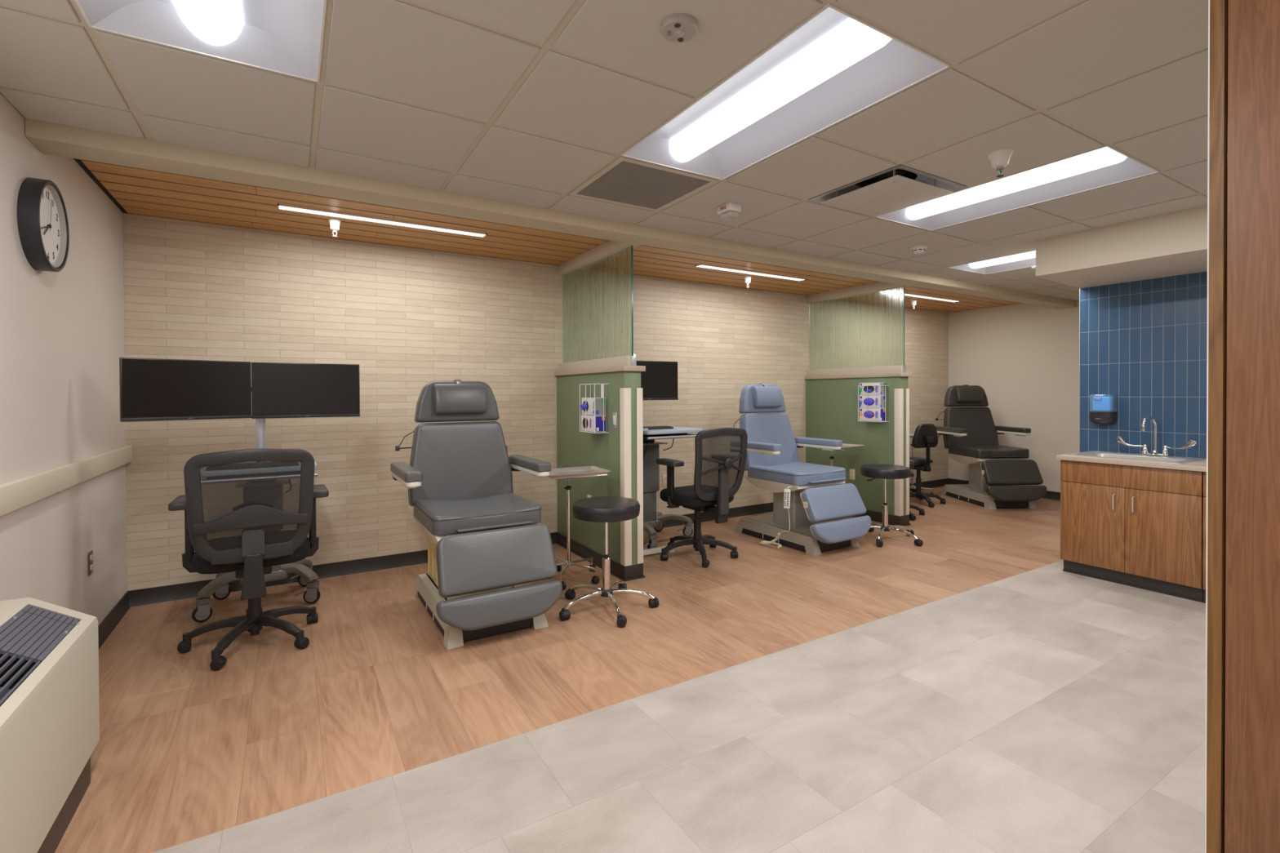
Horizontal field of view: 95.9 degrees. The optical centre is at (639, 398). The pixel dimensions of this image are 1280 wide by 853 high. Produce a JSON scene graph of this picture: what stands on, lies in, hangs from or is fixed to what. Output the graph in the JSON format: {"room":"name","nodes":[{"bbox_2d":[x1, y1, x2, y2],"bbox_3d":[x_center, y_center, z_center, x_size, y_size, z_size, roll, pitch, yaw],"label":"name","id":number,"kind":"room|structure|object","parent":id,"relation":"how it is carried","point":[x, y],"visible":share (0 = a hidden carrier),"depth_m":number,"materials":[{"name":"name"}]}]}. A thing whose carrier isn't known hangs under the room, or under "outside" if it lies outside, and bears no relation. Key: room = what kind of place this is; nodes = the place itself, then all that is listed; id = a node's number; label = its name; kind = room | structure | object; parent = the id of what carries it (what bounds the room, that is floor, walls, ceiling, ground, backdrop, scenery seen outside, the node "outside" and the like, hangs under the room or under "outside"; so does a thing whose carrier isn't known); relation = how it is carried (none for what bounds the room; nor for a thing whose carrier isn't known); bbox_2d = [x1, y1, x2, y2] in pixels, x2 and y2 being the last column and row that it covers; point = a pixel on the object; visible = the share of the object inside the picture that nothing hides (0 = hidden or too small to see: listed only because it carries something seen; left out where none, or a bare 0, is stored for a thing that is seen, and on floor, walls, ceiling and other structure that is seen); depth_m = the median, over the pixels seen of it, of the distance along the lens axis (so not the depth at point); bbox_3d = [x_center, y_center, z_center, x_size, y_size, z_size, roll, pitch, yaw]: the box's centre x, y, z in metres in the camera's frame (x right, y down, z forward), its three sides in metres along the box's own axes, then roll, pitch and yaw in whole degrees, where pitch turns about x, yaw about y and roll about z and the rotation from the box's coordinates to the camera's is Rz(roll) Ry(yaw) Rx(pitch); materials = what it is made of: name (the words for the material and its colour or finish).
{"room":"medical treatment room","nodes":[
{"label":"medical treatment room","id":0,"kind":"room"},
{"bbox_2d":[0,92,127,626],"bbox_3d":[-1.647,0.033,0.893,0.100,2.620,6.435,-1,1,-31],"label":"wall","id":1,"kind":"structure","parent":0,"point":[62,339],"depth_m":2.66,"materials":[{"name":"beige paint"}]},
{"bbox_2d":[17,177,69,271],"bbox_3d":[-2.475,-0.719,2.401,0.060,0.372,0.372,-1,1,-31],"label":"wall clock","id":2,"kind":"object","parent":1,"relation":"attached to","point":[42,223],"visible":1,"depth_m":2.35,"materials":[{"name":"grey plastic"}]},
{"bbox_2d":[0,445,132,516],"bbox_3d":[-1.614,0.366,0.972,0.034,0.103,6.333,-1,1,-31],"label":"trim","id":3,"kind":"structure","parent":1,"relation":"attached to","point":[15,495],"depth_m":2.48,"materials":[{"name":"beige wood"}]},
{"bbox_2d":[87,550,93,575],"bbox_3d":[-2.854,0.853,2.999,0.009,0.115,0.070,-1,1,-31],"label":"power outlet","id":4,"kind":"object","parent":1,"relation":"attached to","point":[90,555],"visible":1,"depth_m":2.98,"materials":[{"name":"brown plastic"}]},
{"bbox_2d":[97,591,130,648],"bbox_3d":[-2.681,1.282,2.729,0.019,0.100,2.235,-1,1,-31],"label":"baseboard","id":5,"kind":"structure","parent":1,"relation":"attached to","point":[106,627],"depth_m":3.35,"materials":[{"name":"grey rubber"}]},
{"bbox_2d":[123,213,948,591],"bbox_3d":[0.575,-0.018,6.064,9.266,2.620,0.100,-1,1,-31],"label":"wall","id":6,"kind":"structure","parent":0,"point":[411,319],"depth_m":4.48,"materials":[{"name":"tile"}]},
{"bbox_2d":[128,532,557,607],"bbox_3d":[-2.003,1.266,4.437,2.950,0.100,0.019,-1,1,-31],"label":"baseboard","id":7,"kind":"structure","parent":6,"relation":"attached to","point":[191,589],"depth_m":4.22,"materials":[{"name":"grey rubber"}]},
{"bbox_2d":[662,475,666,486],"bbox_3d":[0.258,0.825,5.812,0.070,0.115,0.009,-1,1,-31],"label":"power outlet","id":8,"kind":"object","parent":6,"relation":"attached to","point":[664,477],"visible":0.75,"depth_m":5.80,"materials":[{"name":"beige plastic"}]},
{"bbox_2d":[643,502,773,530],"bbox_3d":[0.677,1.242,6.063,3.040,0.100,0.019,-1,1,-31],"label":"baseboard","id":9,"kind":"structure","parent":6,"relation":"attached to","point":[768,507],"depth_m":6.28,"materials":[{"name":"grey rubber"}]},
{"bbox_2d":[909,478,948,491],"bbox_3d":[3.291,1.218,7.650,2.796,0.100,0.019,-1,1,-31],"label":"baseboard","id":10,"kind":"structure","parent":6,"relation":"attached to","point":[941,482],"depth_m":8.18,"materials":[{"name":"grey"}]},
{"bbox_2d":[73,158,1022,312],"bbox_3d":[0.959,-1.213,5.415,9.066,0.009,1.395,-1,1,-31],"label":"ceiling","id":11,"kind":"structure","parent":0,"point":[79,162],"depth_m":3.80,"materials":[{"name":"black"}]},
{"bbox_2d":[80,160,1021,312],"bbox_3d":[0.973,-1.214,5.415,9.039,0.018,1.401,-1,1,-31],"label":"planks","id":12,"kind":"object","parent":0,"point":[92,166],"visible":0.52,"depth_m":4.10,"materials":[{"name":"brown wood"}]},
{"bbox_2d":[328,217,341,236],"bbox_3d":[-2.011,-1.124,3.803,0.080,0.112,0.080,-1,1,-31],"label":"sprinkler","id":13,"kind":"object","parent":12,"relation":"attached to","point":[335,223],"visible":1,"depth_m":3.78,"materials":[{"name":"white metal"}]},
{"bbox_2d":[328,217,341,231],"bbox_3d":[-2.011,-1.145,3.803,0.080,0.070,0.080,-1,1,-31],"label":"cup","id":14,"kind":"object","parent":13,"relation":"on","point":[335,223],"depth_m":3.78,"materials":[{"name":"white metal"}]},
{"bbox_2d":[277,204,487,237],"bbox_3d":[-1.667,-1.178,3.854,1.277,0.008,0.092,-1,1,-31],"label":"linear light","id":15,"kind":"object","parent":12,"relation":"attached to","point":[281,206],"visible":1,"depth_m":3.81,"materials":[{"name":"white plastic"}]},
{"bbox_2d":[743,275,751,288],"bbox_3d":[1.063,-1.152,5.692,0.080,0.112,0.080,-1,1,-31],"label":"sprinkler","id":16,"kind":"object","parent":12,"relation":"attached to","point":[748,277],"visible":1,"depth_m":5.67,"materials":[{"name":"white metal"}]},
{"bbox_2d":[694,263,806,280],"bbox_3d":[1.087,-1.203,5.525,1.330,0.008,0.092,-1,1,-31],"label":"linear light","id":17,"kind":"object","parent":12,"relation":"attached to","point":[701,265],"visible":1,"depth_m":5.48,"materials":[{"name":"white plastic"}]},
{"bbox_2d":[910,299,917,308],"bbox_3d":[3.403,-1.173,7.171,0.080,0.112,0.080,-1,1,-31],"label":"sprinkler","id":18,"kind":"object","parent":12,"relation":"attached to","point":[913,302],"visible":1,"depth_m":7.15,"materials":[{"name":"white metal"}]},
{"bbox_2d":[910,299,917,305],"bbox_3d":[3.403,-1.194,7.170,0.080,0.070,0.080,-1,1,-31],"label":"cup","id":19,"kind":"object","parent":18,"relation":"on","point":[913,302],"depth_m":7.15,"materials":[{"name":"white metal"}]},
{"bbox_2d":[891,292,960,302],"bbox_3d":[3.442,-1.224,6.954,1.320,0.008,0.092,-1,1,-31],"label":"linear light","id":20,"kind":"object","parent":12,"relation":"attached to","point":[905,294],"visible":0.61,"depth_m":6.97,"materials":[{"name":"white plastic"}]},
{"bbox_2d":[554,240,645,581],"bbox_3d":[-0.325,0.055,4.632,0.184,2.505,1.415,-1,1,-31],"label":"wall partition","id":21,"kind":"structure","parent":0,"point":[620,451],"depth_m":4.47,"materials":[{"name":"green paint"}]},
{"bbox_2d":[579,383,608,433],"bbox_3d":[-0.367,0.073,4.464,0.109,0.374,0.339,-1,1,-31],"label":"rack","id":22,"kind":"object","parent":21,"relation":"attached to","point":[585,384],"visible":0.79,"depth_m":4.42,"materials":[{"name":"white metal"}]},
{"bbox_2d":[579,397,605,415],"bbox_3d":[-0.371,0.059,4.442,0.124,0.132,0.233,-1,1,-31],"label":"glove box","id":23,"kind":"object","parent":22,"relation":"in","point":[589,406],"visible":1,"depth_m":4.37,"materials":[{"name":"white cardboard"}]},
{"bbox_2d":[581,414,606,431],"bbox_3d":[-0.360,0.190,4.455,0.094,0.122,0.246,-1,1,-31],"label":"glove box","id":24,"kind":"object","parent":22,"relation":"in","point":[589,419],"visible":0.99,"depth_m":4.37,"materials":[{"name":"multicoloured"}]},
{"bbox_2d":[612,412,617,427],"bbox_3d":[-0.188,0.159,4.264,0.009,0.116,0.072,-1,1,-31],"label":"light switch","id":25,"kind":"object","parent":21,"relation":"attached to","point":[614,414],"visible":1,"depth_m":4.26,"materials":[{"name":"white plastic"}]},
{"bbox_2d":[0,0,1208,301],"bbox_3d":[2.654,-1.148,2.622,9.066,0.020,4.740,-1,1,-31],"label":"ceiling","id":26,"kind":"structure","parent":0,"point":[397,50],"depth_m":2.19,"materials":[{"name":"tile"}]},
{"bbox_2d":[74,0,326,82],"bbox_3d":[-1.081,-1.167,1.369,0.604,0.107,1.213,-1,1,-31],"label":"ceiling light","id":27,"kind":"object","parent":26,"relation":"attached to","point":[284,37],"visible":1,"depth_m":1.79,"materials":[{"name":"white plastic"}]},
{"bbox_2d":[24,117,1076,308],"bbox_3d":[1.373,-1.190,4.733,9.066,0.220,0.200,-1,1,-31],"label":"ceiling beam","id":28,"kind":"structure","parent":26,"relation":"attached to","point":[50,138],"depth_m":3.13,"materials":[{"name":"beige paint"}]},
{"bbox_2d":[0,0,1208,292],"bbox_3d":[2.654,-1.146,2.622,9.066,0.002,4.740,-1,1,-31],"label":"grid","id":29,"kind":"object","parent":26,"relation":"attached to","point":[91,32],"visible":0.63,"depth_m":2.14,"materials":[{"name":"beige metal"}]},
{"bbox_2d":[568,155,719,211],"bbox_3d":[0.008,-1.145,3.100,0.588,0.028,0.588,-1,1,-31],"label":"ceiling vent","id":30,"kind":"object","parent":26,"relation":"in","point":[626,181],"visible":1,"depth_m":3.07,"materials":[{"name":"white metal"}]},
{"bbox_2d":[660,13,697,42],"bbox_3d":[0.117,-1.106,1.733,0.114,0.029,0.114,0,0,-1],"label":"sensor","id":31,"kind":"object","parent":26,"relation":"attached to","point":[677,27],"visible":1,"depth_m":1.71,"materials":[{"name":"grey plastic"}]},
{"bbox_2d":[717,202,741,217],"bbox_3d":[0.525,-1.099,3.401,0.091,0.075,0.116,-1,1,-31],"label":"fire alarm strobe","id":32,"kind":"object","parent":26,"relation":"attached to","point":[729,209],"visible":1,"depth_m":3.37,"materials":[{"name":"white plastic"}]},
{"bbox_2d":[620,2,951,180],"bbox_3d":[0.482,-1.181,2.318,0.604,0.107,1.213,-1,1,-31],"label":"ceiling light","id":33,"kind":"object","parent":26,"relation":"attached to","point":[836,64],"visible":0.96,"depth_m":2.23,"materials":[{"name":"white plastic"}]},
{"bbox_2d":[808,164,967,216],"bbox_3d":[1.366,-1.192,3.211,0.588,0.160,0.588,-1,1,-31],"label":"ceiling vent","id":34,"kind":"object","parent":26,"relation":"in","point":[891,189],"visible":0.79,"depth_m":3.18,"materials":[{"name":"silver metal"}]},
{"bbox_2d":[911,244,927,253],"bbox_3d":[2.117,-1.127,4.378,0.110,0.047,0.110,-1,1,-31],"label":"smoke detector","id":35,"kind":"object","parent":26,"relation":"attached to","point":[920,249],"visible":1,"depth_m":4.35,"materials":[{"name":"white plastic"}]},
{"bbox_2d":[947,249,1035,274],"bbox_3d":[3.293,-1.212,4.737,0.604,0.107,1.213,-1,1,-31],"label":"ceiling light","id":36,"kind":"object","parent":26,"relation":"attached to","point":[1028,259],"visible":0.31,"depth_m":5.10,"materials":[{"name":"white plastic"}]},
{"bbox_2d":[986,149,1013,177],"bbox_3d":[1.671,-1.083,2.676,0.104,0.102,0.104,-1,1,-31],"label":"sprinkler","id":37,"kind":"object","parent":26,"relation":"attached to","point":[999,159],"visible":1,"depth_m":2.65,"materials":[{"name":"white metal"}]},
{"bbox_2d":[986,149,1013,168],"bbox_3d":[1.671,-1.105,2.676,0.104,0.058,0.104,-1,1,-31],"label":"cup","id":38,"kind":"object","parent":37,"relation":"on","point":[999,158],"depth_m":2.65,"materials":[{"name":"white metal"}]},
{"bbox_2d":[874,144,1159,231],"bbox_3d":[2.046,-1.195,3.267,0.604,0.107,1.213,-1,1,-31],"label":"ceiling light","id":39,"kind":"object","parent":26,"relation":"attached to","point":[1106,165],"visible":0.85,"depth_m":3.23,"materials":[{"name":"white plastic"}]},
{"bbox_2d":[54,486,1205,852],"bbox_3d":[2.250,1.333,3.324,9.266,0.050,6.535,-1,1,-31],"label":"floor","id":40,"kind":"structure","parent":0,"point":[1047,708],"depth_m":2.42,"materials":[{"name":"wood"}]},
{"bbox_2d":[0,597,99,852],"bbox_3d":[-1.248,1.016,0.637,0.300,0.655,3.175,-1,1,-31],"label":"air conditioning unit","id":41,"kind":"object","parent":40,"relation":"on","point":[50,709],"visible":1,"depth_m":1.70,"materials":[{"name":"cream painted metal"},{"name":"dark grey metal"}]},
{"bbox_2d":[168,448,328,671],"bbox_3d":[-2.088,0.787,3.132,0.700,1.079,0.681,-1,1,-30],"label":"office chair","id":42,"kind":"object","parent":40,"relation":"on","point":[251,554],"visible":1,"depth_m":2.89,"materials":[{"name":"black plastic"}]},
{"bbox_2d":[181,418,319,622],"bbox_3d":[-2.404,0.609,3.591,0.712,1.430,0.820,-1,1,-31],"label":"cart","id":43,"kind":"object","parent":40,"relation":"on","point":[219,588],"visible":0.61,"depth_m":3.60,"materials":[{"name":"grey"}]},
{"bbox_2d":[119,357,252,422],"bbox_3d":[-2.413,-0.047,3.090,0.054,0.320,0.560,0,1,40],"label":"monitor","id":44,"kind":"object","parent":43,"relation":"attached to","point":[151,389],"visible":1,"depth_m":3.05,"materials":[{"name":"black plastic"}]},
{"bbox_2d":[205,471,294,479],"bbox_3d":[-2.224,0.439,3.385,0.520,0.038,0.220,-1,1,-31],"label":"keyboard tray","id":45,"kind":"object","parent":43,"relation":"on","point":[226,471],"depth_m":3.28,"materials":[{"name":"grey plastic"}]},
{"bbox_2d":[206,461,295,471],"bbox_3d":[-2.231,0.385,3.339,0.440,0.020,0.140,-1,1,-31],"label":"keyboard","id":46,"kind":"object","parent":43,"relation":"on","point":[274,461],"visible":0.25,"depth_m":3.31,"materials":[{"name":"black plastic"}]},
{"bbox_2d":[235,478,287,487],"bbox_3d":[-2.406,0.535,3.696,0.290,0.010,0.260,-1,1,-31],"label":"shelf","id":47,"kind":"object","parent":43,"relation":"attached to","point":[285,478],"depth_m":3.63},
{"bbox_2d":[251,362,359,418],"bbox_3d":[-1.985,-0.049,3.449,0.556,0.322,0.054,0,1,-30],"label":"monitor","id":48,"kind":"object","parent":43,"relation":"attached to","point":[278,390],"visible":1,"depth_m":3.42,"materials":[{"name":"black plastic"}]},
{"bbox_2d":[390,379,562,649],"bbox_3d":[-1.007,0.595,3.567,0.874,1.448,1.122,-1,1,-31],"label":"chair","id":49,"kind":"object","parent":40,"relation":"on","point":[486,540],"visible":1,"depth_m":3.39,"materials":[{"name":"grey leather"}]},
{"bbox_2d":[433,383,486,413],"bbox_3d":[-1.213,-0.001,3.897,0.336,0.200,0.100,-1,1,-31],"label":"pillow","id":50,"kind":"object","parent":49,"relation":"on","point":[448,398],"depth_m":3.86,"materials":[{"name":"grey leather"}]},
{"bbox_2d":[544,466,611,590],"bbox_3d":[-0.517,0.910,4.179,0.508,0.802,0.513,0,1,-27],"label":"stand","id":51,"kind":"object","parent":40,"relation":"on","point":[584,471],"visible":0.77,"depth_m":4.18,"materials":[{"name":"silver metal"}]},
{"bbox_2d":[544,466,611,479],"bbox_3d":[-0.475,0.529,4.100,0.478,0.039,0.366,-1,1,-31],"label":"tray","id":52,"kind":"object","parent":51,"relation":"on","point":[584,471],"depth_m":4.11,"materials":[{"name":"silver metal"}]},
{"bbox_2d":[559,496,658,627],"bbox_3d":[-0.204,0.978,3.596,0.628,0.675,0.623,0,0,-18],"label":"stool","id":53,"kind":"object","parent":40,"relation":"on","point":[606,509],"visible":1,"depth_m":3.54,"materials":[{"name":"black leather"}]},
{"bbox_2d":[643,546,675,555],"bbox_3d":[0.094,1.279,4.808,0.450,0.050,0.050,-1,1,-31],"label":"bar","id":54,"kind":"object","parent":40,"relation":"on","point":[655,550],"visible":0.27,"depth_m":4.81,"materials":[{"name":"beige"}]},
{"bbox_2d":[642,400,702,549],"bbox_3d":[0.171,0.586,5.136,0.853,1.430,0.920,-1,1,-31],"label":"cart","id":55,"kind":"object","parent":40,"relation":"on","point":[652,519],"visible":0.65,"depth_m":5.05,"materials":[{"name":"grey metal"}]},
{"bbox_2d":[643,441,667,444],"bbox_3d":[0.054,0.394,5.112,0.290,0.010,0.260,-1,1,-31],"label":"shelf","id":56,"kind":"object","parent":55,"relation":"attached to","point":[644,442],"depth_m":5.06,"materials":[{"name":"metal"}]},
{"bbox_2d":[636,360,678,399],"bbox_3d":[0.065,-0.147,4.692,0.550,0.318,0.054,0,1,-29],"label":"monitor","id":57,"kind":"object","parent":55,"relation":"attached to","point":[659,381],"visible":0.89,"depth_m":4.72,"materials":[{"name":"black plastic"}]},
{"bbox_2d":[643,426,673,429],"bbox_3d":[0.078,0.244,4.810,0.400,0.020,0.140,-1,1,-31],"label":"keyboard","id":58,"kind":"object","parent":55,"relation":"on","point":[644,427],"visible":0.6,"depth_m":4.80,"materials":[{"name":"black plastic"}]},
{"bbox_2d":[643,433,695,438],"bbox_3d":[0.236,0.298,4.801,0.520,0.038,0.220,-1,1,-31],"label":"keyboard tray","id":59,"kind":"object","parent":55,"relation":"on","point":[646,435],"depth_m":4.74,"materials":[{"name":"grey plastic"}]},
{"bbox_2d":[656,427,747,568],"bbox_3d":[0.491,0.765,4.750,0.702,1.077,0.723,-1,1,-34],"label":"office chair","id":60,"kind":"object","parent":40,"relation":"on","point":[697,497],"visible":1,"depth_m":4.52,"materials":[{"name":"black plastic"}]},
{"bbox_2d":[730,383,871,555],"bbox_3d":[1.448,0.574,5.285,0.874,1.442,1.122,-1,1,-31],"label":"chair","id":61,"kind":"object","parent":40,"relation":"on","point":[819,493],"visible":0.92,"depth_m":5.16,"materials":[{"name":"blue leather"}]},
{"bbox_2d":[751,386,782,407],"bbox_3d":[1.242,-0.019,5.615,0.336,0.200,0.100,-1,1,-31],"label":"pillow","id":62,"kind":"object","parent":61,"relation":"on","point":[762,396],"depth_m":5.56,"materials":[{"name":"blue leather"}]},
{"bbox_2d":[760,486,792,548],"bbox_3d":[1.188,1.017,4.984,0.136,0.562,0.414,0,1,-23],"label":"chair hand control","id":63,"kind":"object","parent":61,"relation":"hanging from","point":[786,491],"visible":1,"depth_m":4.81,"materials":[{"name":"white plastic"}]},
{"bbox_2d":[817,443,866,519],"bbox_3d":[2.020,0.885,6.048,0.508,0.802,0.513,-1,1,-39],"label":"stand","id":64,"kind":"object","parent":40,"relation":"on","point":[845,446],"visible":0.18,"depth_m":6.02,"materials":[{"name":"silver metal"}]},
{"bbox_2d":[817,443,866,450],"bbox_3d":[2.077,0.503,5.979,0.495,0.039,0.393,-1,1,-31],"label":"tray","id":65,"kind":"object","parent":64,"relation":"on","point":[845,446],"depth_m":5.94,"materials":[{"name":"silver metal"}]},
{"bbox_2d":[860,463,923,546],"bbox_3d":[2.275,0.954,5.305,0.623,0.675,0.628,0,1,-20],"label":"stool","id":66,"kind":"object","parent":40,"relation":"on","point":[885,472],"visible":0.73,"depth_m":5.20,"materials":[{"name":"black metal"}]},
{"bbox_2d":[908,460,924,520],"bbox_3d":[2.786,0.978,6.364,0.591,0.605,0.634,-1,1,-31],"label":"stool","id":67,"kind":"object","parent":40,"relation":"on","point":[922,511],"visible":0.3,"depth_m":6.32,"materials":[{"name":"black plastic"}]},
{"bbox_2d":[909,433,939,499],"bbox_3d":[3.556,0.867,7.506,0.508,0.802,0.513,-1,1,-37],"label":"stand","id":68,"kind":"object","parent":40,"relation":"on","point":[911,435],"visible":0.34,"depth_m":7.50,"materials":[{"name":"silver metal"}]},
{"bbox_2d":[909,433,939,438],"bbox_3d":[3.611,0.485,7.436,0.487,0.039,0.380,-1,1,-31],"label":"tray","id":69,"kind":"object","parent":68,"relation":"on","point":[911,435],"depth_m":7.43,"materials":[{"name":"silver metal"}]},
{"bbox_2d":[909,423,946,507],"bbox_3d":[3.374,0.788,7.043,0.557,0.970,0.614,0,1,-21],"label":"chair","id":70,"kind":"object","parent":40,"relation":"on","point":[925,436],"visible":0.83,"depth_m":6.91,"materials":[{"name":"black plastic"}]},
{"bbox_2d":[935,384,1047,509],"bbox_3d":[4.285,0.545,7.091,0.874,1.448,1.122,0,0,-2],"label":"chair","id":71,"kind":"object","parent":40,"relation":"on","point":[970,434],"visible":0.99,"depth_m":7.04,"materials":[{"name":"black leather"}]},
{"bbox_2d":[955,386,983,402],"bbox_3d":[4.267,-0.052,7.477,0.336,0.200,0.100,0,0,-2],"label":"pillow","id":72,"kind":"object","parent":71,"relation":"on","point":[962,394],"depth_m":7.44,"materials":[{"name":"black leather"}]},
{"bbox_2d":[1060,459,1203,602],"bbox_3d":[3.598,0.877,4.146,0.596,0.838,0.787,-1,1,-31],"label":"base cabinet","id":73,"kind":"object","parent":40,"relation":"on","point":[1136,526],"visible":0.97,"depth_m":3.96,"materials":[{"name":"brown wood"}]},
{"bbox_2d":[1202,471,1206,603],"bbox_3d":[4.041,0.881,3.415,0.596,0.838,0.916,-1,1,-31],"label":"base cabinet","id":74,"kind":"object","parent":40,"relation":"on","point":[1204,473],"visible":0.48,"depth_m":3.66,"materials":[{"name":"brown wood"}]},
{"bbox_2d":[1056,453,1206,471],"bbox_3d":[3.840,0.444,3.746,0.595,0.032,1.755,-1,1,-31],"label":"countertop","id":75,"kind":"structure","parent":74,"relation":"on","point":[1200,465],"depth_m":3.92,"materials":[{"name":"stone"}]},
{"bbox_2d":[1066,450,1205,463],"bbox_3d":[3.590,0.505,4.202,0.480,0.172,0.663,-1,1,-31],"label":"sink","id":76,"kind":"object","parent":75,"relation":"in","point":[1121,455],"visible":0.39,"depth_m":4.24,"materials":[{"name":"silver metal"}]},
{"bbox_2d":[1115,416,1196,456],"bbox_3d":[3.740,0.272,4.207,0.142,0.286,0.464,-1,1,-31],"label":"faucet","id":77,"kind":"object","parent":75,"relation":"on","point":[1191,443],"visible":1,"depth_m":4.22,"materials":[{"name":"silver metal"}]},
{"bbox_2d":[1204,0,1279,852],"bbox_3d":[1.443,0.110,0.707,0.600,2.446,0.950,-1,1,-31],"label":"door frame","id":78,"kind":"structure","parent":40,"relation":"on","point":[1242,735],"depth_m":0.92,"materials":[{"name":"brown wood"}]},
{"bbox_2d":[743,275,751,283],"bbox_3d":[1.063,-1.173,5.692,0.080,0.070,0.080,-1,1,-31],"label":"cup","id":79,"kind":"object","parent":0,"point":[748,277],"depth_m":5.67,"materials":[{"name":"white metal"}]},
{"bbox_2d":[804,281,911,525],"bbox_3d":[2.394,0.031,6.282,0.184,2.505,1.415,-1,1,-31],"label":"wall partition","id":80,"kind":"structure","parent":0,"point":[831,390],"depth_m":6.21,"materials":[{"name":"green paint"}]},
{"bbox_2d":[849,468,854,479],"bbox_3d":[2.311,0.826,6.286,0.009,0.115,0.070,-1,1,-31],"label":"power outlet","id":81,"kind":"object","parent":80,"relation":"attached to","point":[851,471],"visible":1,"depth_m":6.28,"materials":[{"name":"beige plastic"}]},
{"bbox_2d":[857,385,889,422],"bbox_3d":[2.404,0.050,6.020,0.116,0.376,0.375,-1,1,-31],"label":"rack","id":82,"kind":"object","parent":80,"relation":"attached to","point":[858,385],"visible":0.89,"depth_m":5.90,"materials":[{"name":"white metal"}]},
{"bbox_2d":[859,408,884,421],"bbox_3d":[2.411,0.165,5.997,0.118,0.130,0.246,-1,1,-31],"label":"glove box","id":83,"kind":"object","parent":82,"relation":"in","point":[873,414],"visible":1,"depth_m":5.94,"materials":[{"name":"white cardboard"}]},
{"bbox_2d":[859,395,884,408],"bbox_3d":[2.411,0.033,5.996,0.118,0.130,0.246,-1,1,-31],"label":"glove box","id":84,"kind":"object","parent":82,"relation":"in","point":[873,401],"visible":1,"depth_m":5.94,"materials":[{"name":"white"}]},
{"bbox_2d":[859,382,885,395],"bbox_3d":[2.413,-0.100,5.996,0.112,0.130,0.246,-1,1,-31],"label":"glove box","id":85,"kind":"object","parent":82,"relation":"in","point":[872,390],"visible":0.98,"depth_m":5.94,"materials":[{"name":"white cardboard"}]},
{"bbox_2d":[948,300,1079,492],"bbox_3d":[5.341,-0.045,7.044,0.100,2.620,3.169,-1,1,-31],"label":"wall","id":86,"kind":"structure","parent":0,"point":[1024,357],"depth_m":7.48,"materials":[{"name":"beige paint"}]},
{"bbox_2d":[948,478,1060,500],"bbox_3d":[5.166,1.215,7.237,0.019,0.100,2.669,-1,1,-31],"label":"baseboard","id":87,"kind":"structure","parent":86,"relation":"attached to","point":[1055,495],"depth_m":7.29,"materials":[{"name":"grey rubber"}]},
{"bbox_2d":[1035,204,1207,288],"bbox_3d":[4.175,-1.030,2.920,0.876,0.288,3.670,-1,1,-31],"label":"soffit","id":88,"kind":"structure","parent":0,"point":[1175,243],"depth_m":3.84,"materials":[{"name":"beige paint"}]},
{"bbox_2d":[1080,271,1207,458],"bbox_3d":[4.077,0.201,3.936,0.009,2.190,1.836,-1,1,-31],"label":"tiled wall","id":89,"kind":"structure","parent":0,"point":[1143,343],"depth_m":4.35,"materials":[{"name":"blue tile"}]},
{"bbox_2d":[1079,288,1079,452],"bbox_3d":[3.599,0.196,4.721,0.012,2.190,0.005,-1,1,-31],"label":"trim","id":90,"kind":"structure","parent":89,"relation":"attached to","point":[1079,288],"depth_m":4.71,"materials":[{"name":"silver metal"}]},
{"bbox_2d":[1089,395,1117,424],"bbox_3d":[3.642,0.084,4.544,0.102,0.231,0.158,-1,1,-31],"label":"soap dispenser","id":91,"kind":"object","parent":89,"relation":"attached to","point":[1104,406],"visible":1,"depth_m":4.51,"materials":[{"name":"grey plastic"}]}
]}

